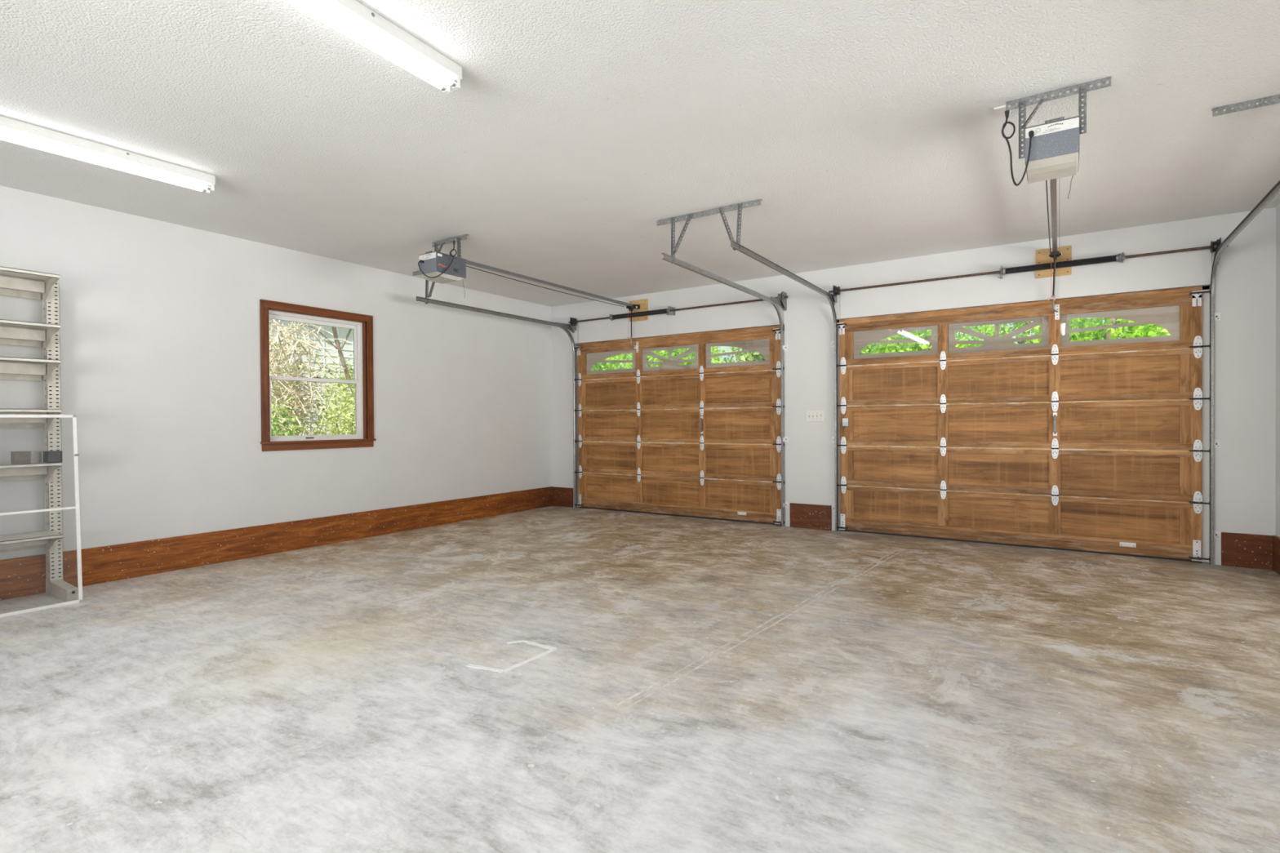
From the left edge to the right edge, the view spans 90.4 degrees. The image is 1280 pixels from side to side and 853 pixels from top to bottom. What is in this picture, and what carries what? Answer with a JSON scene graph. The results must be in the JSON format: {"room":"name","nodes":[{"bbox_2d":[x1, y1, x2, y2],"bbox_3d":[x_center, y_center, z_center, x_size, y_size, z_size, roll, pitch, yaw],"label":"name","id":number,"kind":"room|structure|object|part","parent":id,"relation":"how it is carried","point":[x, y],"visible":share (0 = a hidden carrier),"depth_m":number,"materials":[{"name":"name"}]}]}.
{"room":"garage","nodes":[
{"label":"garage","id":0,"kind":"room"},
{"bbox_2d":[0,185,552,559],"bbox_3d":[-3.899,-0.263,5.975,0.160,3.030,9.360,0,1,33],"label":"wall","id":1,"kind":"structure","parent":0,"point":[160,322],"depth_m":5.85,"materials":[{"name":"paint"}]},
{"bbox_2d":[0,486,552,599],"bbox_3d":[-3.864,1.107,5.860,0.022,0.292,9.178,0,1,33],"label":"baseboard","id":2,"kind":"structure","parent":1,"relation":"attached to","point":[23,576],"depth_m":6.01,"materials":[{"name":"brown wood"}]},
{"bbox_2d":[259,299,376,451],"bbox_3d":[-3.385,-0.501,6.689,0.192,1.473,1.218,0,1,33],"label":"window","id":3,"kind":"structure","parent":1,"relation":"in","point":[362,325],"depth_m":6.74,"materials":[{"name":"brown wood"}]},
{"bbox_3d":[-3.450,-0.799,6.715,0.032,0.655,0.999,0,1,33],"label":"sash","id":4,"kind":"part","parent":3,"relation":"part of","materials":[{"name":"white plastic"}]},
{"bbox_3d":[-3.416,-0.185,6.700,0.032,0.647,0.999,0,1,33],"label":"sash","id":5,"kind":"part","parent":3,"relation":"part of","materials":[{"name":"white plastic"}]},
{"bbox_2d":[0,506,1279,852],"bbox_3d":[-0.548,1.350,3.666,8.375,0.200,9.560,0,1,33],"label":"floor","id":6,"kind":"structure","parent":0,"point":[948,696],"depth_m":2.93,"materials":[{"name":"concrete"}]},
{"bbox_2d":[0,266,78,601],"bbox_3d":[-4.577,0.090,4.284,0.488,2.360,1.113,0,1,33],"label":"shelving unit","id":7,"kind":"object","parent":6,"relation":"on","point":[18,333],"visible":0.95,"depth_m":4.69,"materials":[{"name":"beige metal"}]},
{"bbox_2d":[10,450,41,463],"bbox_3d":[-4.343,0.217,4.503,0.110,0.088,0.137,-1,0,-19],"label":"carton","id":8,"kind":"object","parent":7,"relation":"on","point":[20,456],"visible":1,"depth_m":4.45,"materials":[{"name":"grey cardboard"}]},
{"bbox_3d":[-4.322,0.217,4.439,0.110,0.086,0.002,-1,0,-19],"label":"panel","id":9,"kind":"part","parent":8,"relation":"part of","materials":[{"name":"grey cardboard"}]},
{"bbox_3d":[-4.579,-1.063,4.273,0.340,0.045,0.945,0,1,33],"label":"shelf","id":10,"kind":"part","parent":7,"relation":"part of","materials":[{"name":"beige metal"}]},
{"bbox_3d":[-4.576,-0.705,4.276,0.340,0.045,0.945,0,1,33],"label":"shelf","id":11,"kind":"part","parent":7,"relation":"part of","materials":[{"name":"beige metal"}]},
{"bbox_3d":[-4.575,-0.452,4.278,0.340,0.045,0.945,0,1,33],"label":"shelf","id":12,"kind":"part","parent":7,"relation":"part of","materials":[{"name":"beige metal"}]},
{"bbox_3d":[-4.573,-0.097,4.280,0.340,0.045,0.945,0,1,33],"label":"shelf","id":13,"kind":"part","parent":7,"relation":"part of","materials":[{"name":"beige metal"}]},
{"bbox_3d":[-4.570,0.286,4.284,0.340,0.045,0.945,0,1,33],"label":"shelf","id":14,"kind":"part","parent":7,"relation":"part of","materials":[{"name":"beige metal"}]},
{"bbox_3d":[-4.567,0.805,4.288,0.340,0.045,0.945,0,1,33],"label":"shelf","id":15,"kind":"part","parent":7,"relation":"part of","materials":[{"name":"beige metal"}]},
{"bbox_2d":[42,450,62,462],"bbox_3d":[-4.245,0.218,4.595,0.110,0.082,0.080,0,1,33],"label":"box","id":16,"kind":"object","parent":7,"relation":"on","point":[49,456],"visible":1,"depth_m":4.57,"materials":[{"name":"plastic"}]},
{"bbox_3d":[-4.457,0.045,4.825,0.087,2.280,0.078,0,1,33],"label":"post","id":17,"kind":"part","parent":7,"relation":"part of","materials":[{"name":"beige metal"}]},
{"bbox_2d":[0,414,83,617],"bbox_3d":[-4.332,0.595,4.171,0.098,1.350,1.024,0,1,33],"label":"metal frame","id":18,"kind":"object","parent":6,"relation":"on","point":[73,417],"visible":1,"depth_m":4.57,"materials":[{"name":"white metal"}]},
{"bbox_2d":[466,640,557,672],"bbox_3d":[-0.714,1.252,3.475,0.332,0.002,0.464,0,1,33],"label":"painted outline","id":19,"kind":"object","parent":6,"relation":"on","point":[552,649],"visible":1,"depth_m":3.41,"materials":[{"name":"white paint"}]},
{"bbox_2d":[615,550,902,708],"bbox_3d":[1.224,1.232,4.527,0.078,0.001,4.268,0,1,38],"label":"joint","id":20,"kind":"object","parent":6,"relation":"on","point":[798,604],"visible":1,"depth_m":3.69,"materials":[{"name":"grey concrete"}]},
{"bbox_2d":[0,0,1279,306],"bbox_3d":[-0.264,-1.880,3.464,9.075,0.200,9.600,0,1,33],"label":"ceiling","id":21,"kind":"structure","parent":0,"point":[864,131],"depth_m":3.73,"materials":[{"name":"white paint"}]},
{"bbox_2d":[0,115,215,193],"bbox_3d":[-3.746,-1.705,3.522,0.126,0.104,2.442,0,1,35],"label":"strip light","id":22,"kind":"object","parent":21,"relation":"attached to","point":[12,131],"visible":1,"depth_m":3.98,"materials":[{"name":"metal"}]},
{"bbox_2d":[283,0,462,93],"bbox_3d":[-1.558,-1.707,2.118,0.126,0.104,2.442,0,1,31],"label":"strip light","id":23,"kind":"object","parent":21,"relation":"attached to","point":[353,20],"visible":1,"depth_m":2.79,"materials":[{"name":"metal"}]},
{"bbox_2d":[413,271,435,304],"bbox_3d":[-2.382,-1.597,7.232,0.610,0.400,0.062,0,1,33],"label":"hanger","id":24,"kind":"object","parent":21,"relation":"attached to","point":[415,273],"visible":0.4,"depth_m":7.24,"materials":[{"name":"metal"}]},
{"bbox_2d":[417,234,639,347],"bbox_3d":[-0.991,-1.442,7.295,0.486,0.728,3.579,0,1,33],"label":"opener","id":25,"kind":"object","parent":21,"relation":"hanging from","point":[436,266],"visible":1,"depth_m":6.00,"materials":[{"name":"grey metal"}]},
{"bbox_3d":[-1.875,-1.526,5.868,0.294,0.372,0.225,0,1,33],"label":"power cord","id":26,"kind":"part","parent":25,"relation":"part of","materials":[{"name":"black rubber"}]},
{"bbox_3d":[-0.998,-1.591,7.371,0.008,0.028,2.850,0,1,33],"label":"chain","id":27,"kind":"part","parent":25,"relation":"part of","materials":[{"name":"metal"}]},
{"bbox_3d":[-0.963,-1.628,7.359,0.036,0.030,3.150,0,1,33],"label":"rail","id":28,"kind":"part","parent":25,"relation":"part of","materials":[{"name":"metal"}]},
{"bbox_3d":[-0.118,-1.409,8.718,0.016,0.339,0.165,0,0,-1],"label":"lift arm","id":29,"kind":"part","parent":25,"relation":"part of","materials":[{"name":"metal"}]},
{"bbox_3d":[-0.094,-1.175,8.804,0.079,0.159,0.030,-1,0,-23],"label":"curved arm","id":30,"kind":"part","parent":25,"relation":"part of","materials":[{"name":"metal"}]},
{"bbox_2d":[657,198,762,263],"bbox_3d":[0.556,-1.599,5.295,0.967,0.400,0.062,0,1,33],"label":"hanger","id":31,"kind":"object","parent":21,"relation":"attached to","point":[739,206],"visible":0.97,"depth_m":5.27,"materials":[{"name":"metal"}]},
{"bbox_2d":[993,105,1010,116],"bbox_3d":[2.052,-1.789,3.602,0.075,0.012,0.110,0,1,33],"label":"outlet plate","id":32,"kind":"object","parent":21,"relation":"attached to","point":[998,111],"visible":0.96,"depth_m":3.59,"materials":[{"name":"beige plastic"}]},
{"bbox_2d":[1001,76,1111,312],"bbox_3d":[3.083,-1.446,4.711,0.483,0.728,3.409,0,1,33],"label":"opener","id":33,"kind":"object","parent":21,"relation":"hanging from","point":[1051,152],"visible":1,"depth_m":3.38,"materials":[{"name":"grey metal"}]},
{"bbox_3d":[2.031,-1.503,3.413,0.147,0.443,0.089,0,1,44],"label":"power cord","id":34,"kind":"part","parent":33,"relation":"part of","materials":[{"name":"black rubber"}]},
{"bbox_3d":[3.074,-1.595,4.788,0.008,0.028,2.700,0,1,33],"label":"chain","id":35,"kind":"part","parent":33,"relation":"part of","materials":[{"name":"metal"}]},
{"bbox_2d":[1035,123,1062,133],"bbox_3d":[2.153,-1.569,3.345,0.120,0.034,0.001,0,1,33],"label":"print","id":36,"kind":"object","parent":33,"relation":"attached to","point":[1045,127],"depth_m":3.34},
{"bbox_3d":[3.879,-1.393,5.997,0.070,0.409,0.016,0,1,33],"label":"release cord","id":37,"kind":"part","parent":33,"relation":"part of","materials":[{"name":"fabric"}]},
{"bbox_3d":[3.107,-1.632,4.772,0.036,0.030,2.990,0,1,33],"label":"rail","id":38,"kind":"part","parent":33,"relation":"part of","materials":[{"name":"metal"}]},
{"bbox_3d":[3.938,-1.412,6.045,0.016,0.338,0.141,0,1,27],"label":"lift arm","id":39,"kind":"part","parent":33,"relation":"part of","materials":[{"name":"metal"}]},
{"bbox_3d":[3.991,-1.178,6.111,0.079,0.159,0.030,-1,0,-23],"label":"curved arm","id":40,"kind":"part","parent":33,"relation":"part of","materials":[{"name":"metal"}]},
{"bbox_2d":[1211,93,1279,116],"bbox_3d":[3.554,-1.603,3.401,0.740,0.400,0.062,0,1,33],"label":"hanger","id":41,"kind":"object","parent":21,"relation":"attached to","point":[1269,99],"visible":1,"depth_m":3.52,"materials":[{"name":"metal"}]},
{"bbox_2d":[551,207,1275,564],"bbox_3d":[2.029,-0.312,7.577,7.975,3.030,0.160,0,1,33],"label":"wall","id":42,"kind":"structure","parent":0,"point":[1245,417],"depth_m":6.43,"materials":[{"name":"paint"}]},
{"bbox_2d":[416,296,577,507],"bbox_3d":[-1.740,-0.137,8.296,0.071,2.715,2.790,0,1,33],"label":"track","id":43,"kind":"object","parent":42,"relation":"attached to","point":[564,326],"visible":0.99,"depth_m":9.12,"materials":[{"name":"metal"}]},
{"bbox_2d":[552,486,573,507],"bbox_3d":[-1.171,1.063,9.594,0.410,0.287,0.022,0,1,33],"label":"baseboard","id":44,"kind":"structure","parent":42,"relation":"attached to","point":[562,496],"depth_m":9.57,"materials":[{"name":"brown wood"}]},
{"bbox_2d":[629,298,648,321],"bbox_3d":[-0.019,-1.607,8.804,0.299,0.290,0.020,0,1,33],"label":"plate","id":45,"kind":"object","parent":42,"relation":"attached to","point":[643,304],"visible":0.77,"depth_m":8.78,"materials":[{"name":"beige wood"}]},
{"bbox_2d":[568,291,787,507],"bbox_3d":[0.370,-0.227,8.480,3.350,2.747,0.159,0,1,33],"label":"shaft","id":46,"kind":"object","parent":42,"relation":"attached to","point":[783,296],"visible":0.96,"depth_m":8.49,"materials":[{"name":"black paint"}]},
{"bbox_3d":[-0.987,-1.510,9.364,0.014,0.180,0.149,0,1,33],"label":"bearing plate","id":47,"kind":"part","parent":46,"relation":"part of","materials":[{"name":"metal"}]},
{"bbox_3d":[1.724,-1.512,7.577,0.014,0.180,0.149,0,1,33],"label":"bearing plate","id":48,"kind":"part","parent":46,"relation":"part of","materials":[{"name":"metal"}]},
{"bbox_2d":[573,324,785,525],"bbox_3d":[0.399,-0.012,8.576,3.250,2.435,0.122,0,1,33],"label":"door","id":49,"kind":"structure","parent":42,"relation":"in","point":[717,477],"depth_m":8.48,"materials":[{"name":"wood"}]},
{"bbox_3d":[-0.419,-0.469,9.159,0.901,0.356,0.015,0,1,33],"label":"panel","id":50,"kind":"part","parent":49,"relation":"part of","materials":[{"name":"brown wood"}]},
{"bbox_3d":[-0.416,-0.012,9.163,0.901,0.356,0.015,0,1,33],"label":"panel","id":51,"kind":"part","parent":49,"relation":"part of","materials":[{"name":"brown wood"}]},
{"bbox_3d":[-0.413,0.445,9.167,0.901,0.356,0.015,0,1,33],"label":"panel","id":52,"kind":"part","parent":49,"relation":"part of","materials":[{"name":"brown wood"}]},
{"bbox_3d":[-0.411,0.895,9.170,0.901,0.342,0.015,0,1,33],"label":"panel","id":53,"kind":"part","parent":49,"relation":"part of","materials":[{"name":"brown wood"}]},
{"bbox_3d":[0.407,-0.470,8.614,0.911,0.356,0.015,0,1,33],"label":"panel","id":54,"kind":"part","parent":49,"relation":"part of","materials":[{"name":"brown wood"}]},
{"bbox_3d":[0.410,-0.013,8.618,0.911,0.356,0.015,0,1,33],"label":"panel","id":55,"kind":"part","parent":49,"relation":"part of","materials":[{"name":"brown wood"}]},
{"bbox_3d":[0.413,0.444,8.622,0.911,0.356,0.015,0,1,33],"label":"panel","id":56,"kind":"part","parent":49,"relation":"part of","materials":[{"name":"brown wood"}]},
{"bbox_3d":[0.416,0.894,8.625,0.911,0.342,0.015,0,1,33],"label":"panel","id":57,"kind":"part","parent":49,"relation":"part of","materials":[{"name":"brown wood"}]},
{"bbox_3d":[0.805,-0.020,8.313,0.034,0.226,0.025,0,1,33],"label":"pull handle","id":58,"kind":"part","parent":49,"relation":"part of","materials":[{"name":"metal"}]},
{"bbox_3d":[1.232,-0.470,8.071,0.906,0.356,0.015,0,1,33],"label":"panel","id":59,"kind":"part","parent":49,"relation":"part of","materials":[{"name":"brown wood"}]},
{"bbox_3d":[1.235,-0.013,8.075,0.906,0.356,0.015,0,1,33],"label":"panel","id":60,"kind":"part","parent":49,"relation":"part of","materials":[{"name":"brown wood"}]},
{"bbox_3d":[1.238,0.444,8.078,0.906,0.356,0.015,0,1,33],"label":"panel","id":61,"kind":"part","parent":49,"relation":"part of","materials":[{"name":"brown wood"}]},
{"bbox_3d":[1.240,0.894,8.082,0.906,0.342,0.015,0,1,33],"label":"panel","id":62,"kind":"part","parent":49,"relation":"part of","materials":[{"name":"brown wood"}]},
{"bbox_3d":[1.282,1.097,8.012,0.120,0.038,0.021,0,1,33],"label":"lift handle","id":63,"kind":"part","parent":49,"relation":"part of","materials":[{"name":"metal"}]},
{"bbox_2d":[582,324,785,524],"bbox_3d":[0.451,-0.016,8.666,3.260,2.440,0.073,0,1,33],"label":"trim","id":64,"kind":"structure","parent":42,"relation":"attached to","point":[784,325],"depth_m":7.76,"materials":[{"name":"white plastic"}]},
{"bbox_2d":[661,253,788,526],"bbox_3d":[0.984,-0.139,6.500,0.071,2.715,2.790,0,1,33],"label":"track","id":65,"kind":"object","parent":42,"relation":"attached to","point":[774,301],"visible":0.99,"depth_m":7.55,"materials":[{"name":"metal"}]},
{"bbox_2d":[730,240,837,531],"bbox_3d":[1.479,-0.140,6.174,0.071,2.715,2.790,0,1,33],"label":"track","id":66,"kind":"object","parent":42,"relation":"attached to","point":[735,245],"visible":1,"depth_m":7.24,"materials":[{"name":"metal"}]},
{"bbox_2d":[789,502,831,530],"bbox_3d":[2.009,1.061,7.497,0.497,0.287,0.022,0,1,33],"label":"baseboard","id":67,"kind":"structure","parent":42,"relation":"attached to","point":[819,517],"depth_m":7.48,"materials":[{"name":"brown wood"}]},
{"bbox_2d":[805,410,824,421],"bbox_3d":[2.055,-0.125,7.455,0.214,0.117,0.018,0,1,33],"label":"switch plate","id":68,"kind":"object","parent":42,"relation":"attached to","point":[811,415],"visible":1,"depth_m":7.45,"materials":[{"name":"beige plastic"}]},
{"bbox_2d":[835,286,1210,562],"bbox_3d":[3.630,-0.015,6.446,3.250,2.435,0.122,0,1,33],"label":"door","id":69,"kind":"structure","parent":42,"relation":"in","point":[1144,499],"depth_m":6.31,"materials":[{"name":"brown wood"}]},
{"bbox_3d":[2.812,-0.472,7.029,0.901,0.356,0.015,0,1,33],"label":"panel","id":70,"kind":"part","parent":69,"relation":"part of","materials":[{"name":"brown wood"}]},
{"bbox_3d":[2.815,-0.015,7.033,0.901,0.356,0.015,0,1,33],"label":"panel","id":71,"kind":"part","parent":69,"relation":"part of","materials":[{"name":"brown wood"}]},
{"bbox_3d":[2.817,0.442,7.037,0.901,0.356,0.015,0,1,33],"label":"panel","id":72,"kind":"part","parent":69,"relation":"part of","materials":[{"name":"brown wood"}]},
{"bbox_3d":[2.820,0.892,7.040,0.901,0.342,0.015,0,1,33],"label":"panel","id":73,"kind":"part","parent":69,"relation":"part of","materials":[{"name":"brown wood"}]},
{"bbox_3d":[3.639,-0.472,6.484,0.911,0.356,0.015,0,1,33],"label":"panel","id":74,"kind":"part","parent":69,"relation":"part of","materials":[{"name":"brown wood"}]},
{"bbox_3d":[3.641,-0.015,6.488,0.911,0.356,0.015,0,1,33],"label":"panel","id":75,"kind":"part","parent":69,"relation":"part of","materials":[{"name":"brown wood"}]},
{"bbox_3d":[3.644,0.442,6.492,0.911,0.356,0.015,0,1,33],"label":"panel","id":76,"kind":"part","parent":69,"relation":"part of","materials":[{"name":"brown wood"}]},
{"bbox_3d":[3.647,0.892,6.495,0.911,0.342,0.015,0,1,33],"label":"panel","id":77,"kind":"part","parent":69,"relation":"part of","materials":[{"name":"brown wood"}]},
{"bbox_3d":[4.036,-0.023,6.183,0.034,0.226,0.025,0,1,33],"label":"pull handle","id":78,"kind":"part","parent":69,"relation":"part of","materials":[{"name":"metal"}]},
{"bbox_3d":[4.463,-0.473,5.941,0.906,0.356,0.015,0,1,33],"label":"panel","id":79,"kind":"part","parent":69,"relation":"part of","materials":[{"name":"brown wood"}]},
{"bbox_3d":[4.466,-0.016,5.944,0.906,0.356,0.015,0,1,33],"label":"panel","id":80,"kind":"part","parent":69,"relation":"part of","materials":[{"name":"brown wood"}]},
{"bbox_3d":[4.468,0.441,5.948,0.906,0.356,0.015,0,1,33],"label":"panel","id":81,"kind":"part","parent":69,"relation":"part of","materials":[{"name":"brown wood"}]},
{"bbox_3d":[4.471,0.891,5.952,0.906,0.342,0.015,0,1,33],"label":"panel","id":82,"kind":"part","parent":69,"relation":"part of","materials":[{"name":"brown wood"}]},
{"bbox_3d":[4.513,1.095,5.882,0.120,0.038,0.021,0,1,33],"label":"lift handle","id":83,"kind":"part","parent":69,"relation":"part of","materials":[{"name":"metal"}]},
{"bbox_2d":[837,285,1209,562],"bbox_3d":[3.682,-0.018,6.536,3.260,2.440,0.073,0,1,33],"label":"trim","id":84,"kind":"structure","parent":42,"relation":"attached to","point":[1206,296],"depth_m":5.62,"materials":[{"name":"white plastic"}]},
{"bbox_2d":[828,236,1228,302],"bbox_3d":[3.592,-0.230,6.355,3.390,2.747,0.159,0,1,33],"label":"shaft","id":85,"kind":"object","parent":42,"relation":"attached to","point":[1213,246],"visible":0.94,"depth_m":6.05,"materials":[{"name":"black paint"}]},
{"bbox_3d":[2.219,-1.512,7.251,0.014,0.180,0.149,0,1,33],"label":"bearing plate","id":86,"kind":"part","parent":85,"relation":"part of","materials":[{"name":"metal"}]},
{"bbox_2d":[1035,245,1071,278],"bbox_3d":[4.000,-1.589,6.154,0.291,0.276,0.020,0,1,33],"label":"plate","id":87,"kind":"object","parent":42,"relation":"attached to","point":[1042,255],"visible":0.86,"depth_m":6.15,"materials":[{"name":"beige wood"}]},
{"bbox_2d":[1208,180,1279,565],"bbox_3d":[4.228,-0.142,4.362,0.071,2.715,2.790,0,1,33],"label":"track","id":88,"kind":"object","parent":42,"relation":"attached to","point":[1214,316],"visible":1,"depth_m":5.49,"materials":[{"name":"metal"}]},
{"bbox_2d":[1221,532,1272,569],"bbox_3d":[5.175,1.058,5.410,0.340,0.287,0.022,0,1,33],"label":"baseboard","id":89,"kind":"structure","parent":42,"relation":"attached to","point":[1237,549],"depth_m":5.41,"materials":[{"name":"brown wood"}]},
{"bbox_2d":[1275,204,1279,537],"bbox_3d":[2.893,-0.268,1.497,0.160,3.030,9.360,0,1,33],"label":"wall","id":90,"kind":"structure","parent":0,"point":[1277,208],"depth_m":5.26,"materials":[{"name":"paint"}]},
{"bbox_2d":[1272,535,1279,574],"bbox_3d":[2.776,1.102,1.482,0.022,0.292,9.178,0,1,33],"label":"baseboard","id":91,"kind":"structure","parent":90,"relation":"attached to","point":[1276,540],"depth_m":5.22,"materials":[{"name":"brown wood"}]},
{"label":"outside","id":92,"kind":"structure","parent":0,"visible":0},
{"bbox_2d":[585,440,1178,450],"bbox_3d":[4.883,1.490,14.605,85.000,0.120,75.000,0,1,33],"label":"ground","id":93,"kind":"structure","parent":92,"point":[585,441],"depth_m":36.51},
{"bbox_2d":[269,344,297,435],"bbox_3d":[-7.389,0.031,12.173,1.540,3.653,1.719,0,1,33],"label":"shrub","id":94,"kind":"object","parent":93,"relation":"on","point":[273,344],"visible":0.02,"depth_m":12.46,"materials":[{"name":"green plant"}]},
{"bbox_2d":[271,396,308,435],"bbox_3d":[-4.846,0.655,8.418,1.148,2.090,1.058,0,1,33],"label":"shrub","id":95,"kind":"object","parent":93,"relation":"on","point":[284,414],"visible":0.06,"depth_m":8.39,"materials":[{"name":"green plant"}]},
{"bbox_2d":[269,319,355,435],"bbox_3d":[-5.595,-0.335,10.037,1.813,3.442,2.161,0,1,33],"label":"tree","id":96,"kind":"object","parent":93,"relation":"on","point":[300,403],"visible":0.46,"depth_m":10.11,"materials":[{"name":"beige plant"}]},
{"bbox_2d":[269,319,355,435],"bbox_3d":[-9.338,-1.657,17.474,2.700,6.300,5.600,0,1,33],"label":"house","id":97,"kind":"structure","parent":93,"relation":"on","point":[348,348],"depth_m":17.03,"materials":[{"name":"white"}]},
{"bbox_2d":[300,324,355,399],"bbox_3d":[-5.664,-0.686,12.118,0.908,4.408,2.421,0,1,33],"label":"tree","id":98,"kind":"object","parent":93,"relation":"on","point":[338,347],"visible":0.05,"depth_m":12.11,"materials":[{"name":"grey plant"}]},
{"bbox_2d":[313,383,355,435],"bbox_3d":[-4.229,0.514,9.345,1.204,2.461,1.051,0,1,33],"label":"shrub","id":99,"kind":"object","parent":93,"relation":"on","point":[347,414],"visible":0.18,"depth_m":9.21,"materials":[{"name":"green plant"}]},
{"bbox_3d":[-4.185,0.739,9.345,0.455,1.578,0.445,0,0,1],"label":"stem","id":100,"kind":"part","parent":99,"relation":"part of","materials":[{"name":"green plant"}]},
{"bbox_2d":[313,356,355,435],"bbox_3d":[-6.296,0.120,13.858,1.527,3.345,1.662,0,1,33],"label":"shrub","id":101,"kind":"object","parent":93,"relation":"on","point":[340,393],"visible":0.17,"depth_m":13.58,"materials":[{"name":"green plant"}]},
{"bbox_2d":[584,353,626,441],"bbox_3d":[-1.651,-1.276,17.284,2.808,5.454,2.369,0,1,33],"label":"leafy tree","id":102,"kind":"object","parent":93,"relation":"on","point":[607,366],"visible":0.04,"depth_m":16.87,"materials":[{"name":"green plant"}]},
{"bbox_2d":[591,352,632,369],"bbox_3d":[-1.203,-1.333,20.595,2.902,5.510,2.514,0,1,33],"label":"leafy tree","id":103,"kind":"object","parent":93,"relation":"on","point":[620,355],"visible":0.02,"depth_m":20.13,"materials":[{"name":"green plant"}]},
{"bbox_2d":[622,346,725,443],"bbox_3d":[0.814,-1.299,15.681,2.790,5.498,2.328,0,1,33],"label":"leafy tree","id":104,"kind":"object","parent":93,"relation":"on","point":[649,358],"visible":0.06,"depth_m":15.19,"materials":[{"name":"green plant"}]},
{"bbox_2d":[648,346,727,443],"bbox_3d":[1.274,-1.333,19.061,2.984,5.505,2.516,0,1,33],"label":"leafy tree","id":105,"kind":"object","parent":93,"relation":"on","point":[683,358],"visible":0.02,"depth_m":18.38,"materials":[{"name":"green plant"}]},
{"bbox_2d":[724,346,767,407],"bbox_3d":[3.761,-1.335,17.379,2.859,5.506,2.447,0,1,33],"label":"leafy tree","id":106,"kind":"object","parent":93,"relation":"on","point":[731,360],"visible":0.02,"depth_m":17.43,"materials":[{"name":"green plant"}]},
{"bbox_2d":[728,346,770,407],"bbox_3d":[3.268,-1.296,14.077,2.784,5.486,2.301,0,1,33],"label":"leafy tree","id":107,"kind":"object","parent":93,"relation":"on","point":[749,356],"visible":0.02,"depth_m":14.05,"materials":[{"name":"green plant"}]},
{"bbox_2d":[852,333,924,405],"bbox_3d":[6.159,-1.352,15.805,2.810,5.536,2.487,0,1,33],"label":"leafy tree","id":108,"kind":"object","parent":93,"relation":"on","point":[864,351],"visible":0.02,"depth_m":15.46,"materials":[{"name":"green plant"}]},
{"bbox_2d":[866,324,1001,446],"bbox_3d":[5.673,-1.313,12.494,2.655,5.517,2.438,0,1,33],"label":"leafy tree","id":109,"kind":"object","parent":93,"relation":"on","point":[891,347],"visible":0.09,"depth_m":12.18,"materials":[{"name":"green plant"}]},
{"bbox_2d":[955,318,1096,448],"bbox_3d":[8.587,-1.331,14.158,2.968,5.490,2.440,0,1,33],"label":"leafy tree","id":110,"kind":"object","parent":93,"relation":"on","point":[1006,329],"visible":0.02,"depth_m":14.00,"materials":[{"name":"green plant"}]},
{"bbox_2d":[1019,317,1170,449],"bbox_3d":[8.059,-1.299,10.927,2.722,5.484,2.309,0,1,33],"label":"leafy tree","id":111,"kind":"object","parent":93,"relation":"on","point":[1157,331],"visible":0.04,"depth_m":10.61,"materials":[{"name":"green plant"}]},
{"bbox_2d":[1115,321,1173,450],"bbox_3d":[10.944,-1.313,12.556,2.785,5.452,2.544,0,1,33],"label":"leafy tree","id":112,"kind":"object","parent":93,"relation":"on","point":[1122,328],"visible":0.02,"depth_m":12.85,"materials":[{"name":"green plant"}]}
]}

